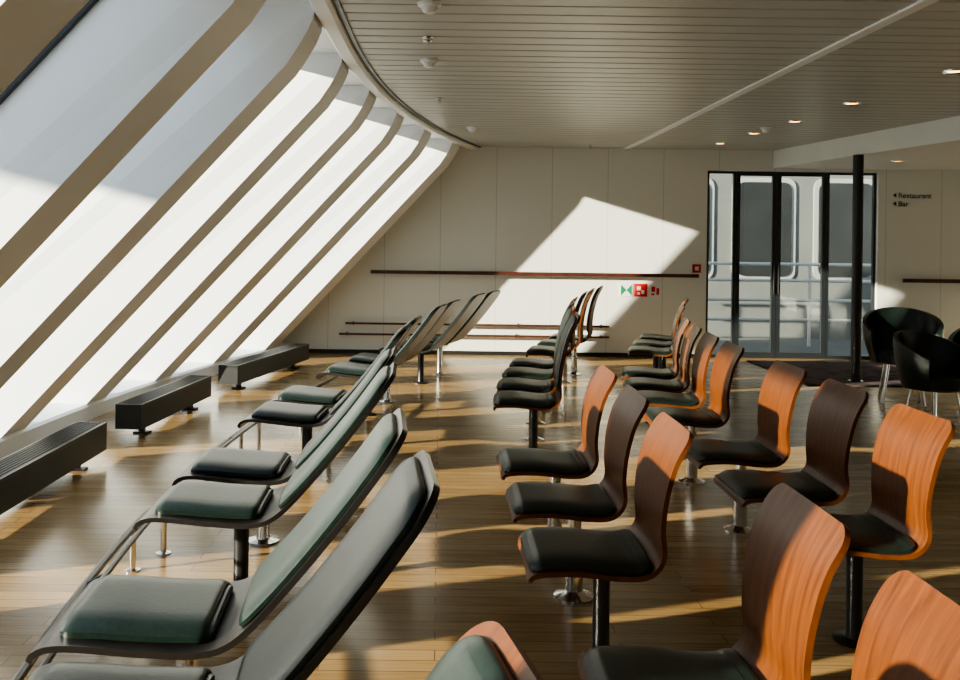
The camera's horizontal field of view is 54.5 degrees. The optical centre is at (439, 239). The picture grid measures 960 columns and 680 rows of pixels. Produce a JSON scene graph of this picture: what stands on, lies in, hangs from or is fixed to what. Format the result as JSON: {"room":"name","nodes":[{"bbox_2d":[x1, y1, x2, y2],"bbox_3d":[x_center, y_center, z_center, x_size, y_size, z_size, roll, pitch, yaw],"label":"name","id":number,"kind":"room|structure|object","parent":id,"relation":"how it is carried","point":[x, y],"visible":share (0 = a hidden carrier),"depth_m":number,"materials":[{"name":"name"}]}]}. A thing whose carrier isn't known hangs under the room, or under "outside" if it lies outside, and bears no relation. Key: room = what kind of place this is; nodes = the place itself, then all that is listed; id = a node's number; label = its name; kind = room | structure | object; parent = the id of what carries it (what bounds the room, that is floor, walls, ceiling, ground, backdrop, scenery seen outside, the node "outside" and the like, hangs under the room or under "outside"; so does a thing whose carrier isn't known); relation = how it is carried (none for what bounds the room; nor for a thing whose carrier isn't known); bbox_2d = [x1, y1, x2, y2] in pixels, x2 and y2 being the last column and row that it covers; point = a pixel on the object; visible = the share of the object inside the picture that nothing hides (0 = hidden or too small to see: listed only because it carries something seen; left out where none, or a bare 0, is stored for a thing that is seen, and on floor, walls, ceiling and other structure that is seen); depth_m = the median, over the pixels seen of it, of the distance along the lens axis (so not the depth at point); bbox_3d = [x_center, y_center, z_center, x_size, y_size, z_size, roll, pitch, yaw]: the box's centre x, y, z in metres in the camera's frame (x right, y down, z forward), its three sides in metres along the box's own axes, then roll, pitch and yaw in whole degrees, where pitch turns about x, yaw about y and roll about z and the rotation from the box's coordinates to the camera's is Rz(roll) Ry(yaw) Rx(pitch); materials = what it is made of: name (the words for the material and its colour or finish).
{"room":"ferry passenger lounge","nodes":[
{"label":"ferry passenger lounge","id":0,"kind":"room"},
{"bbox_2d":[0,342,291,458],"bbox_3d":[-3.050,1.395,5.400,1.306,0.130,14.048,1,0,5],"label":"window sill","id":1,"kind":"structure","parent":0,"point":[54,417],"depth_m":7.61,"materials":[{"name":"white paint"}]},
{"bbox_2d":[0,0,88,93],"bbox_3d":[-2.104,0.032,2.585,2.837,2.619,0.350,1,0,0],"label":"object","id":2,"kind":"structure","parent":1,"relation":"attached to","point":[27,27],"depth_m":2.64,"materials":[{"name":"white paint"}]},
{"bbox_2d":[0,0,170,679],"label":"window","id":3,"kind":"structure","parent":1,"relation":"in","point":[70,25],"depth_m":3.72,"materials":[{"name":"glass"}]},
{"bbox_2d":[0,0,265,287],"bbox_3d":[-2.104,0.032,3.870,2.837,2.619,0.350,1,0,0],"label":"window","id":4,"kind":"structure","parent":1,"relation":"attached to","point":[123,66],"depth_m":3.72,"materials":[{"name":"white glass"}]},
{"bbox_2d":[0,5,321,388],"bbox_3d":[-2.104,0.032,5.155,2.837,2.619,0.350,1,0,0],"label":"window","id":5,"kind":"structure","parent":1,"relation":"attached to","point":[273,49],"depth_m":5.00,"materials":[{"name":"white glass"}]},
{"bbox_2d":[0,53,348,436],"bbox_3d":[-2.082,0.032,6.440,2.850,2.619,0.350,1,0,0],"label":"window","id":6,"kind":"structure","parent":1,"relation":"attached to","point":[322,76],"depth_m":6.28,"materials":[{"name":"white glass"}]},
{"bbox_2d":[50,85,375,403],"bbox_3d":[-1.984,0.034,7.725,2.868,2.619,0.350,1,0,0],"label":"window","id":7,"kind":"structure","parent":1,"relation":"attached to","point":[353,104],"depth_m":7.57,"materials":[{"name":"white glass"}]},
{"bbox_2d":[124,108,403,379],"bbox_3d":[-1.808,0.036,9.010,2.886,2.619,0.350,1,0,0],"label":"window","id":8,"kind":"structure","parent":1,"relation":"attached to","point":[381,125],"depth_m":8.85,"materials":[{"name":"white glass"}]},
{"bbox_2d":[185,125,431,362],"bbox_3d":[-1.555,0.039,10.295,2.904,2.619,0.350,1,0,0],"label":"window","id":9,"kind":"structure","parent":1,"relation":"attached to","point":[409,142],"depth_m":10.14,"materials":[{"name":"white glass"}]},
{"bbox_2d":[238,138,458,348],"bbox_3d":[-1.223,0.043,11.580,2.922,2.619,0.350,1,0,0],"label":"window","id":10,"kind":"structure","parent":1,"relation":"attached to","point":[438,153],"depth_m":11.42,"materials":[{"name":"white glass"}]},
{"bbox_2d":[0,353,959,679],"bbox_3d":[2.030,1.577,5.375,11.900,0.100,13.950,1,0,0],"label":"floor","id":11,"kind":"structure","parent":0,"point":[465,568],"depth_m":4.76,"materials":[{"name":"brown wood"}]},
{"bbox_2d":[0,422,106,514],"bbox_3d":[-2.328,1.341,5.100,0.200,0.258,2.200,1,0,0],"label":"radiator","id":12,"kind":"object","parent":11,"relation":"on","point":[30,469],"visible":1,"depth_m":5.37,"materials":[{"name":"grey metal"}]},
{"bbox_2d":[0,422,106,483],"bbox_3d":[-2.326,1.223,5.100,0.200,0.023,2.200,1,0,0],"label":"grille","id":13,"kind":"object","parent":12,"relation":"attached to","point":[29,458],"depth_m":5.42,"materials":[{"name":"black metal"}]},
{"bbox_2d":[115,375,210,433],"bbox_3d":[-2.224,1.342,7.600,0.200,0.258,1.500,1,0,6],"label":"radiator","id":14,"kind":"object","parent":11,"relation":"on","point":[141,411],"visible":1,"depth_m":7.29,"materials":[{"name":"grey metal"}]},
{"bbox_2d":[115,375,210,407],"bbox_3d":[-2.222,1.224,7.600,0.200,0.023,1.500,1,0,6],"label":"grille","id":15,"kind":"object","parent":14,"relation":"attached to","point":[152,398],"depth_m":7.46,"materials":[{"name":"black metal"}]},
{"bbox_2d":[25,408,407,665],"bbox_3d":[-0.631,1.014,2.810,1.044,0.955,0.524,1,0,-4],"label":"lounger","id":16,"kind":"object","parent":11,"relation":"on","point":[185,621],"visible":1,"depth_m":2.64,"materials":[{"name":"leather"}]},
{"bbox_2d":[59,575,232,642],"bbox_3d":[-0.865,1.091,2.794,0.429,0.061,0.430,1,0,-4],"label":"seat cushion","id":17,"kind":"object","parent":16,"relation":"on","point":[117,608],"depth_m":2.69,"materials":[{"name":"green leather"}]},
{"bbox_2d":[239,413,396,626],"bbox_3d":[-0.359,0.821,2.828,0.444,0.538,0.486,1,0,-4],"label":"cushion","id":18,"kind":"object","parent":16,"relation":"on","point":[379,448],"depth_m":2.66,"materials":[{"name":"green leather"}]},
{"bbox_2d":[27,450,439,679],"bbox_3d":[-0.540,1.016,2.202,1.044,0.955,0.524,1,0,-5],"label":"lounger","id":19,"kind":"object","parent":11,"relation":"on","point":[293,645],"visible":1,"depth_m":2.14,"materials":[{"name":"black leather"}]},
{"bbox_2d":[36,662,214,679],"bbox_3d":[-0.773,1.093,2.183,0.429,0.061,0.430,1,0,-5],"label":"seat cushion","id":20,"kind":"object","parent":19,"relation":"on","point":[62,670],"depth_m":2.31,"materials":[{"name":"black leather"}]},
{"bbox_2d":[236,457,425,679],"bbox_3d":[-0.268,0.822,2.225,0.444,0.538,0.486,1,0,-5],"label":"cushion","id":21,"kind":"object","parent":19,"relation":"on","point":[289,643],"depth_m":2.11,"materials":[{"name":"black leather"}]},
{"bbox_2d":[214,422,260,450],"bbox_3d":[-1.330,1.359,6.001,0.150,0.247,1.228,1,0,4],"label":"rail","id":22,"kind":"object","parent":11,"relation":"on","point":[241,431],"visible":0.36,"depth_m":6.24,"materials":[{"name":"silver metal"}]},
{"bbox_2d":[218,343,308,388],"bbox_3d":[-1.850,1.347,10.000,0.200,0.258,2.000,1,0,12],"label":"radiator","id":23,"kind":"object","parent":11,"relation":"on","point":[241,370],"visible":1,"depth_m":9.64,"materials":[{"name":"grey metal"}]},
{"bbox_2d":[218,343,308,367],"bbox_3d":[-1.848,1.229,10.000,0.200,0.023,2.000,1,0,12],"label":"grille","id":24,"kind":"object","parent":23,"relation":"attached to","point":[257,359],"depth_m":9.83,"materials":[{"name":"black metal"}]},
{"bbox_2d":[133,362,396,581],"bbox_3d":[-0.713,1.013,3.955,1.045,0.955,0.524,1,0,-2],"label":"lounger","id":25,"kind":"object","parent":11,"relation":"on","point":[241,508],"visible":0.98,"depth_m":3.77,"materials":[{"name":"leather"}]},
{"bbox_2d":[155,480,273,518],"bbox_3d":[-0.947,1.090,3.947,0.429,0.061,0.430,1,0,-2],"label":"seat cushion","id":26,"kind":"object","parent":25,"relation":"on","point":[190,499],"depth_m":3.83,"materials":[{"name":"green leather"}]},
{"bbox_2d":[278,366,389,507],"bbox_3d":[-0.441,0.820,3.963,0.444,0.538,0.486,1,0,-2],"label":"cushion","id":27,"kind":"object","parent":25,"relation":"on","point":[312,468],"depth_m":3.74,"materials":[{"name":"green leather"}]},
{"bbox_2d":[172,346,397,545],"bbox_3d":[-0.741,1.013,4.602,1.045,0.955,0.524,1,0,-1],"label":"lounger","id":28,"kind":"object","parent":11,"relation":"on","point":[218,464],"visible":0.88,"depth_m":4.43,"materials":[{"name":"black leather"}]},
{"bbox_2d":[191,447,290,477],"bbox_3d":[-0.975,1.090,4.599,0.429,0.061,0.430,1,0,-1],"label":"seat cushion","id":29,"kind":"object","parent":28,"relation":"on","point":[217,461],"depth_m":4.47,"materials":[{"name":"black leather"}]},
{"bbox_2d":[295,349,391,468],"bbox_3d":[-0.469,0.819,4.605,0.444,0.538,0.486,1,0,-1],"label":"cushion","id":30,"kind":"object","parent":28,"relation":"on","point":[385,359],"depth_m":4.40,"materials":[{"name":"green leather"}]},
{"bbox_2d":[237,323,411,449],"bbox_3d":[-0.719,1.013,5.942,1.044,0.955,0.524,1,0,3],"label":"lounger","id":31,"kind":"object","parent":11,"relation":"on","point":[306,416],"visible":0.77,"depth_m":5.76,"materials":[{"name":"grey leather"}]},
{"bbox_2d":[251,401,328,421],"bbox_3d":[-0.953,1.090,5.955,0.429,0.061,0.430,1,0,3],"label":"seat cushion","id":32,"kind":"object","parent":31,"relation":"on","point":[270,410],"depth_m":5.81,"materials":[{"name":"black leather"}]},
{"bbox_2d":[330,325,405,414],"bbox_3d":[-0.447,0.820,5.926,0.444,0.538,0.486,1,0,3],"label":"cushion","id":33,"kind":"object","parent":31,"relation":"on","point":[397,337],"depth_m":5.70,"materials":[{"name":"green leather"}]},
{"bbox_2d":[313,376,336,386],"bbox_3d":[-1.094,1.362,7.951,0.138,0.247,1.149,1,0,9],"label":"rail","id":34,"kind":"object","parent":11,"relation":"on","point":[334,377],"visible":0.23,"depth_m":8.24,"materials":[{"name":"silver metal"}]},
{"bbox_2d":[271,315,421,426],"bbox_3d":[-0.668,1.014,6.606,1.044,0.955,0.524,1,0,6],"label":"lounger","id":35,"kind":"object","parent":11,"relation":"on","point":[299,394],"visible":0.51,"depth_m":6.46,"materials":[{"name":"leather"}]},
{"bbox_2d":[278,385,346,402],"bbox_3d":[-0.901,1.091,6.628,0.429,0.061,0.430,1,0,6],"label":"seat cushion","id":36,"kind":"object","parent":35,"relation":"on","point":[298,393],"depth_m":6.47,"materials":[{"name":"green leather"}]},
{"bbox_2d":[316,304,446,415],"bbox_3d":[-0.487,1.016,7.924,1.044,0.955,0.524,1,0,10],"label":"lounger","id":37,"kind":"object","parent":11,"relation":"on","point":[344,369],"visible":0.71,"depth_m":7.77,"materials":[{"name":"leather"}]},
{"bbox_2d":[326,361,370,374],"bbox_3d":[-0.718,1.093,7.965,0.429,0.061,0.430,1,0,10],"label":"seat cushion","id":38,"kind":"object","parent":37,"relation":"on","point":[347,368],"depth_m":7.81,"materials":[{"name":"green leather"}]},
{"bbox_2d":[392,306,437,361],"bbox_3d":[-0.219,0.823,7.877,0.444,0.538,0.486,1,0,10],"label":"backrest","id":39,"kind":"object","parent":37,"relation":"on","point":[432,317],"depth_m":7.66,"materials":[{"name":"green leather"}]},
{"bbox_2d":[346,299,460,402],"bbox_3d":[-0.361,1.018,8.569,1.045,0.955,0.524,1,0,12],"label":"lounger","id":40,"kind":"object","parent":11,"relation":"on","point":[364,358],"visible":0.56,"depth_m":8.47,"materials":[{"name":"leather"}]},
{"bbox_2d":[349,353,378,363],"bbox_3d":[-0.589,1.095,8.618,0.429,0.061,0.430,1,0,12],"label":"seat cushion","id":41,"kind":"object","parent":40,"relation":"on","point":[364,358],"depth_m":8.46,"materials":[{"name":"black leather"}]},
{"bbox_2d":[378,293,485,383],"bbox_3d":[-0.075,1.022,9.710,1.044,0.955,0.524,1,0,16],"label":"lounger","id":42,"kind":"object","parent":11,"relation":"on","point":[474,302],"visible":0.66,"depth_m":9.60,"materials":[{"name":"black paint"}]},
{"bbox_2d":[400,340,432,349],"bbox_3d":[-0.300,1.099,9.774,0.429,0.061,0.430,1,0,16],"label":"seat cushion","id":43,"kind":"object","parent":42,"relation":"on","point":[429,345],"depth_m":9.66,"materials":[{"name":"green leather"}]},
{"bbox_2d":[432,295,474,346],"bbox_3d":[0.188,0.828,9.636,0.444,0.538,0.486,1,0,16],"label":"backrest","id":44,"kind":"object","parent":42,"relation":"on","point":[469,308],"depth_m":9.47,"materials":[{"name":"green leather"}]},
{"bbox_2d":[408,290,500,374],"bbox_3d":[0.121,1.024,10.355,1.045,0.955,0.524,1,0,18],"label":"lounger","id":45,"kind":"object","parent":11,"relation":"on","point":[489,299],"visible":0.62,"depth_m":10.27,"materials":[{"name":"grey leather"}]},
{"bbox_2d":[408,335,439,342],"bbox_3d":[-0.101,1.101,10.426,0.429,0.061,0.430,1,0,18],"label":"seat cushion","id":46,"kind":"object","parent":45,"relation":"on","point":[435,337],"depth_m":10.27,"materials":[{"name":"green leather"}]},
{"bbox_2d":[425,621,542,679],"bbox_3d":[-0.384,1.018,1.059,1.044,0.955,0.524,1,0,-11],"label":"chair","id":47,"kind":"object","parent":11,"relation":"on","point":[488,650],"visible":1,"depth_m":1.27,"materials":[{"name":"green leather"}]},
{"bbox_2d":[425,635,514,679],"bbox_3d":[-0.117,0.824,1.113,0.444,0.538,0.486,1,0,-11],"label":"cushion","id":48,"kind":"object","parent":47,"relation":"on","point":[473,657],"depth_m":1.27,"materials":[{"name":"green leather"}]},
{"bbox_2d":[496,306,575,441],"bbox_3d":[0.723,1.004,7.018,0.582,1.010,0.450,1,0,7],"label":"chair","id":49,"kind":"object","parent":11,"relation":"on","point":[504,384],"visible":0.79,"depth_m":6.86,"materials":[{"name":"black leather"}]},
{"bbox_2d":[493,312,580,447],"bbox_3d":[0.659,1.004,6.399,0.582,1.010,0.450,1,0,5],"label":"chair","id":50,"kind":"object","parent":11,"relation":"on","point":[535,402],"visible":0.99,"depth_m":6.24,"materials":[{"name":"black leather"}]},
{"bbox_2d":[502,301,574,425],"bbox_3d":[0.809,1.006,7.638,0.582,1.010,0.450,1,0,9],"label":"chair","id":51,"kind":"object","parent":11,"relation":"on","point":[510,372],"visible":0.59,"depth_m":7.50,"materials":[{"name":"black leather"}]},
{"bbox_2d":[509,296,577,411],"bbox_3d":[0.919,1.007,8.257,0.582,1.010,0.450,1,0,11],"label":"chair","id":52,"kind":"object","parent":11,"relation":"on","point":[536,363],"visible":0.43,"depth_m":8.12,"materials":[{"name":"black leather"}]},
{"bbox_2d":[496,364,617,526],"bbox_3d":[0.568,1.071,4.600,0.557,0.873,0.450,1,0,0],"label":"chair","id":53,"kind":"object","parent":11,"relation":"on","point":[581,463],"visible":0.96,"depth_m":4.52,"materials":[{"name":"black leather"}]},
{"bbox_2d":[526,291,587,392],"bbox_3d":[1.162,1.010,9.247,0.582,1.010,0.450,1,0,11],"label":"chair","id":54,"kind":"object","parent":11,"relation":"on","point":[533,350],"visible":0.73,"depth_m":9.08,"materials":[{"name":"black leather"}]},
{"bbox_2d":[537,288,594,383],"bbox_3d":[1.337,1.013,9.887,0.582,1.010,0.450,1,0,13],"label":"chair","id":55,"kind":"object","parent":11,"relation":"on","point":[545,342],"visible":0.69,"depth_m":9.76,"materials":[{"name":"brown wood"}]},
{"bbox_2d":[549,285,602,374],"bbox_3d":[1.537,1.015,10.527,0.582,1.010,0.450,1,0,15],"label":"chair","id":56,"kind":"object","parent":11,"relation":"on","point":[589,324],"visible":0.74,"depth_m":10.45,"materials":[{"name":"brown wood"}]},
{"bbox_2d":[505,385,649,604],"bbox_3d":[0.568,1.071,3.930,0.557,0.873,0.450,1,0,0],"label":"chair","id":57,"kind":"object","parent":11,"relation":"on","point":[605,501],"visible":0.97,"depth_m":3.87,"materials":[{"name":"brown wood"}]},
{"bbox_2d":[518,412,693,647],"bbox_3d":[0.568,1.071,3.280,0.557,0.873,0.450,1,0,0],"label":"chair","id":58,"kind":"object","parent":11,"relation":"on","point":[638,553],"visible":0.97,"depth_m":3.22,"materials":[{"name":"brown wood"}]},
{"bbox_2d":[620,317,690,422],"bbox_3d":[1.793,1.087,7.771,0.557,0.873,0.450,1,0,9],"label":"chair","id":59,"kind":"object","parent":11,"relation":"on","point":[671,373],"visible":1,"depth_m":7.65,"materials":[{"name":"black leather"}]},
{"bbox_2d":[628,305,684,368],"bbox_3d":[2.170,1.092,9.351,0.557,0.873,0.450,1,0,12],"label":"chair","id":60,"kind":"object","parent":11,"relation":"on","point":[656,352],"visible":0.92,"depth_m":9.23,"materials":[{"name":"black leather"}]},
{"bbox_2d":[632,301,685,368],"bbox_3d":[2.350,1.094,9.991,0.557,0.873,0.450,1,0,13],"label":"chair","id":61,"kind":"object","parent":11,"relation":"on","point":[639,342],"visible":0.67,"depth_m":9.87,"materials":[{"name":"black leather"}]},
{"bbox_2d":[623,324,701,392],"bbox_3d":[1.699,1.086,7.130,0.557,0.873,0.450,1,0,7],"label":"chair","id":62,"kind":"object","parent":11,"relation":"on","point":[679,385],"visible":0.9,"depth_m":7.03,"materials":[{"name":"black leather"}]},
{"bbox_2d":[638,298,688,368],"bbox_3d":[2.554,1.097,10.631,0.557,0.873,0.450,1,0,15],"label":"chair","id":63,"kind":"object","parent":11,"relation":"on","point":[658,337],"visible":0.58,"depth_m":10.51,"materials":[{"name":"black leather"}]},
{"bbox_2d":[638,332,718,459],"bbox_3d":[1.629,1.085,6.490,0.557,0.873,0.450,1,0,5],"label":"chair","id":64,"kind":"object","parent":11,"relation":"on","point":[693,399],"visible":0.75,"depth_m":6.40,"materials":[{"name":"brown wood"}]},
{"bbox_2d":[643,341,744,484],"bbox_3d":[1.584,1.084,5.850,0.557,0.873,0.450,1,0,3],"label":"chair","id":65,"kind":"object","parent":11,"relation":"on","point":[717,414],"visible":0.83,"depth_m":5.81,"materials":[{"name":"brown wood"}]},
{"bbox_2d":[578,483,850,679],"bbox_3d":[0.643,1.072,2.270,0.557,0.873,0.450,1,0,0],"label":"chair","id":66,"kind":"object","parent":11,"relation":"on","point":[795,548],"visible":1,"depth_m":2.30,"materials":[{"name":"brown wood"}]},
{"bbox_2d":[685,360,806,535],"bbox_3d":[1.573,1.084,4.870,0.557,0.873,0.450,1,0,0],"label":"chair","id":67,"kind":"object","parent":11,"relation":"on","point":[782,382],"visible":0.95,"depth_m":4.81,"materials":[{"name":"brown wood"}]},
{"bbox_2d":[714,378,868,506],"bbox_3d":[1.573,1.084,4.200,0.557,0.873,0.450,1,0,0],"label":"chair","id":68,"kind":"object","parent":11,"relation":"on","point":[836,408],"visible":0.85,"depth_m":4.16,"materials":[{"name":"brown wood"}]},
{"bbox_2d":[747,360,901,386],"bbox_3d":[5.405,1.564,10.900,2.950,0.011,2.000,1,0,0],"label":"patterned rug","id":69,"kind":"object","parent":11,"relation":"on","point":[818,372],"visible":0.56,"depth_m":10.92,"materials":[{"name":"brown carpet"}]},
{"bbox_2d":[849,154,863,381],"bbox_3d":[4.596,0.311,10.250,0.160,2.498,0.160,1,0,0],"label":"support column","id":70,"kind":"structure","parent":11,"relation":"on","point":[858,160],"depth_m":10.20,"materials":[{"name":"grey metal"}]},
{"bbox_2d":[829,403,954,648],"bbox_3d":[1.573,1.084,3.530,0.557,0.873,0.450,1,0,0],"label":"chair","id":71,"kind":"object","parent":11,"relation":"on","point":[910,446],"visible":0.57,"depth_m":3.50,"materials":[{"name":"brown wood"}]},
{"bbox_2d":[862,307,943,405],"bbox_3d":[4.457,1.115,8.981,0.705,0.893,0.639,1,0,20],"label":"tub chair","id":72,"kind":"object","parent":11,"relation":"on","point":[879,325],"visible":0.57,"depth_m":9.14,"materials":[{"name":"black leather"}]},
{"bbox_2d":[851,570,959,679],"bbox_3d":[0.643,1.072,1.620,0.557,0.873,0.450,1,0,0],"label":"chair","id":73,"kind":"object","parent":11,"relation":"on","point":[910,630],"visible":1,"depth_m":1.72,"materials":[{"name":"brown wood"}]},
{"bbox_2d":[893,330,959,415],"bbox_3d":[4.055,1.164,7.677,0.618,0.784,0.560,1,0,-20],"label":"tub chair","id":74,"kind":"object","parent":11,"relation":"on","point":[924,361],"visible":0.98,"depth_m":7.68,"materials":[{"name":"black leather"}]},
{"bbox_2d":[948,328,959,414],"bbox_3d":[4.896,1.129,8.211,0.627,0.876,0.691,1,0,-20],"label":"tub chair","id":75,"kind":"object","parent":11,"relation":"on","point":[955,336],"visible":0.34,"depth_m":8.45,"materials":[{"name":"black leather"}]},
{"bbox_2d":[283,146,959,353],"bbox_3d":[2.648,0.150,12.270,10.701,2.770,0.140,1,0,0],"label":"wall","id":76,"kind":"structure","parent":0,"point":[495,209],"depth_m":12.20,"materials":[{"name":"beige paint"}]},
{"bbox_2d":[263,0,440,137],"bbox_3d":[-0.690,-1.271,5.400,1.152,0.024,14.035,1,0,5],"label":"trim","id":77,"kind":"structure","parent":76,"relation":"attached to","point":[324,45],"depth_m":6.12,"materials":[{"name":"white paint"}]},
{"bbox_2d":[308,0,478,149],"bbox_3d":[-0.368,-1.234,5.400,0.738,0.089,14.003,1,0,5],"label":"trim","id":78,"kind":"structure","parent":76,"relation":"attached to","point":[326,12],"depth_m":6.32,"materials":[{"name":"white paint"}]},
{"bbox_2d":[332,0,480,147],"bbox_3d":[-0.295,-1.228,5.400,0.661,0.009,13.996,1,0,5],"label":"trim","id":79,"kind":"structure","parent":76,"relation":"attached to","point":[338,6],"depth_m":6.50,"materials":[{"name":"black metal"}]},
{"bbox_2d":[339,332,608,338],"bbox_3d":[0.444,1.246,12.158,3.520,0.040,0.085,1,0,0],"label":"rail","id":80,"kind":"object","parent":76,"relation":"attached to","point":[346,333],"visible":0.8,"depth_m":12.11,"materials":[{"name":"red wood"}]},
{"bbox_2d":[345,321,608,327],"bbox_3d":[0.486,1.107,12.158,3.440,0.040,0.085,1,0,0],"label":"rail","id":81,"kind":"object","parent":76,"relation":"attached to","point":[352,322],"visible":0.8,"depth_m":12.11,"materials":[{"name":"red wood"}]},
{"bbox_2d":[309,349,693,357],"bbox_3d":[0.870,1.486,12.194,5.181,0.050,0.011,1,0,0],"label":"baseboard","id":82,"kind":"structure","parent":76,"relation":"attached to","point":[310,350],"depth_m":12.19,"materials":[{"name":"brown wood"}]},
{"bbox_2d":[370,270,698,277],"bbox_3d":[1.234,0.441,12.158,4.280,0.045,0.085,1,0,0],"label":"handrail","id":83,"kind":"object","parent":76,"relation":"attached to","point":[371,271],"visible":1,"depth_m":12.11,"materials":[{"name":"red wood"}]},
{"bbox_2d":[620,283,632,296],"bbox_3d":[2.442,0.655,12.194,0.170,0.170,0.010,1,0,0],"label":"emergency exit sign","id":84,"kind":"object","parent":76,"relation":"attached to","point":[626,289],"visible":1,"depth_m":12.19,"materials":[{"name":"plastic"}]},
{"bbox_2d":[634,284,646,296],"bbox_3d":[2.632,0.658,12.194,0.170,0.170,0.010,1,0,0],"label":"sign","id":85,"kind":"object","parent":76,"relation":"attached to","point":[640,290],"visible":1,"depth_m":12.19,"materials":[{"name":"red plastic"}]},
{"bbox_2d":[649,284,660,296],"bbox_3d":[2.822,0.660,12.194,0.150,0.170,0.010,1,0,0],"label":"sign","id":86,"kind":"object","parent":76,"relation":"attached to","point":[654,289],"visible":1,"depth_m":12.19,"materials":[{"name":"plastic"}]},
{"bbox_2d":[692,264,700,272],"bbox_3d":[3.365,0.374,12.194,0.110,0.110,0.010,1,0,0],"label":"button","id":87,"kind":"object","parent":76,"relation":"attached to","point":[696,268],"visible":1,"depth_m":12.19,"materials":[{"name":"red plastic"}]},
{"bbox_2d":[706,171,735,357],"bbox_3d":[3.694,0.321,12.270,0.379,2.455,0.050,1,0,0],"label":"window","id":88,"kind":"structure","parent":76,"relation":"in","point":[709,172],"depth_m":12.24,"materials":[{"name":"clear glass"}]},
{"bbox_2d":[734,171,776,357],"bbox_3d":[4.156,0.327,12.257,0.534,2.455,0.077,1,0,0],"label":"door","id":89,"kind":"structure","parent":76,"relation":"in","point":[771,354],"depth_m":12.24,"materials":[{"name":"black metal"}]},
{"bbox_2d":[775,172,826,358],"bbox_3d":[4.756,0.335,12.257,0.654,2.455,0.077,1,0,0],"label":"door","id":90,"kind":"structure","parent":76,"relation":"in","point":[791,355],"depth_m":12.24,"materials":[{"name":"black metal"}]},
{"bbox_2d":[825,173,875,359],"bbox_3d":[5.409,0.343,12.270,0.639,2.455,0.050,1,0,0],"label":"window","id":91,"kind":"structure","parent":76,"relation":"in","point":[873,229],"depth_m":12.24,"materials":[{"name":"black metal"}]},
{"bbox_2d":[773,116,959,170],"bbox_3d":[6.184,-1.033,7.897,3.640,0.228,8.595,1,0,0],"label":"beam","id":92,"kind":"structure","parent":76,"relation":"attached to","point":[930,145],"depth_m":10.38,"materials":[{"name":"white paint"}]},
{"bbox_2d":[893,193,930,205],"bbox_3d":[6.192,-0.528,12.195,0.508,0.179,0.004,1,0,0],"label":"sign","id":93,"kind":"object","parent":76,"relation":"attached to","point":[894,203],"depth_m":12.19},
{"bbox_2d":[903,279,959,282],"bbox_3d":[6.819,0.539,12.158,1.550,0.050,0.085,1,0,0],"label":"handrail","id":94,"kind":"object","parent":76,"relation":"attached to","point":[904,280],"visible":1,"depth_m":12.11,"materials":[{"name":"red wood"}]},
{"bbox_2d":[339,0,959,150],"bbox_3d":[3.407,-1.256,5.375,9.220,0.140,13.950,1,0,0],"label":"ceiling","id":95,"kind":"structure","parent":0,"point":[524,73],"depth_m":6.50,"materials":[{"name":"beige metal"}]},
{"bbox_2d":[422,36,433,44],"bbox_3d":[-0.074,-1.205,5.630,0.070,0.050,0.070,1,0,0],"label":"sprinkler","id":96,"kind":"object","parent":95,"relation":"attached to","point":[427,39],"visible":1,"depth_m":5.62,"materials":[{"name":"silver metal"}]},
{"bbox_2d":[417,0,441,13],"bbox_3d":[-0.054,-1.202,4.830,0.130,0.055,0.130,1,0,0],"label":"smoke detector","id":97,"kind":"object","parent":95,"relation":"attached to","point":[427,6],"visible":1,"depth_m":4.79,"materials":[{"name":"white plastic"}]},
{"bbox_2d":[420,58,438,67],"bbox_3d":[-0.074,-1.203,6.360,0.130,0.055,0.130,1,0,0],"label":"smoke detector","id":98,"kind":"object","parent":95,"relation":"attached to","point":[427,62],"visible":1,"depth_m":6.32,"materials":[{"name":"white plastic"}]},
{"bbox_2d":[466,127,477,131],"bbox_3d":[0.346,-1.197,10.100,0.130,0.055,0.130,1,0,0],"label":"smoke detector","id":99,"kind":"object","parent":95,"relation":"attached to","point":[470,129],"visible":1,"depth_m":10.06,"materials":[{"name":"white plastic"}]},
{"bbox_2d":[760,127,772,132],"bbox_3d":[3.435,-1.157,9.800,0.130,0.055,0.130,1,0,0],"label":"smoke detector","id":100,"kind":"object","parent":95,"relation":"attached to","point":[764,129],"visible":1,"depth_m":9.77,"materials":[{"name":"white plastic"}]},
{"bbox_2d":[623,0,938,149],"bbox_3d":[2.436,-1.214,5.295,0.070,0.056,13.790,1,0,0],"label":"trim","id":101,"kind":"structure","parent":95,"relation":"attached to","point":[918,5],"depth_m":6.14,"materials":[{"name":"white metal"}]},
{"bbox_2d":[842,102,861,105],"bbox_3d":[3.556,-1.177,8.030,0.156,0.012,0.156,1,0,0],"label":"recessed light","id":102,"kind":"object","parent":95,"relation":"in","point":[845,103],"visible":1,"depth_m":8.02,"materials":[{"name":"silver metal"}]},
{"bbox_2d":[942,69,959,74],"bbox_3d":[3.596,-1.176,6.500,0.156,0.012,0.156,1,0,0],"label":"recessed light","id":103,"kind":"object","parent":95,"relation":"in","point":[951,71],"visible":1,"depth_m":6.50,"materials":[{"name":"silver metal"}]},
{"bbox_2d":[712,337,868,355],"bbox_3d":[6.228,1.757,13.870,9.500,0.250,3.020,1,0,0],"label":"deck","id":104,"kind":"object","parent":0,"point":[840,347],"depth_m":14.25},
{"bbox_2d":[708,262,870,346],"bbox_3d":[6.237,0.995,14.200,8.500,1.274,0.050,1,0,0],"label":"deck railing","id":105,"kind":"object","parent":104,"relation":"on","point":[809,280],"visible":0.29,"depth_m":14.18,"materials":[{"name":"white metal"}]},
{"label":"outside","id":106,"kind":"structure","parent":0,"visible":0},
{"bbox_2d":[708,174,871,338],"bbox_3d":[6.256,-0.418,15.525,9.500,7.000,0.350,1,0,0],"label":"deckhouse","id":107,"kind":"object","parent":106,"point":[800,196],"visible":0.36,"depth_m":15.40,"materials":[{"name":"white metal"}]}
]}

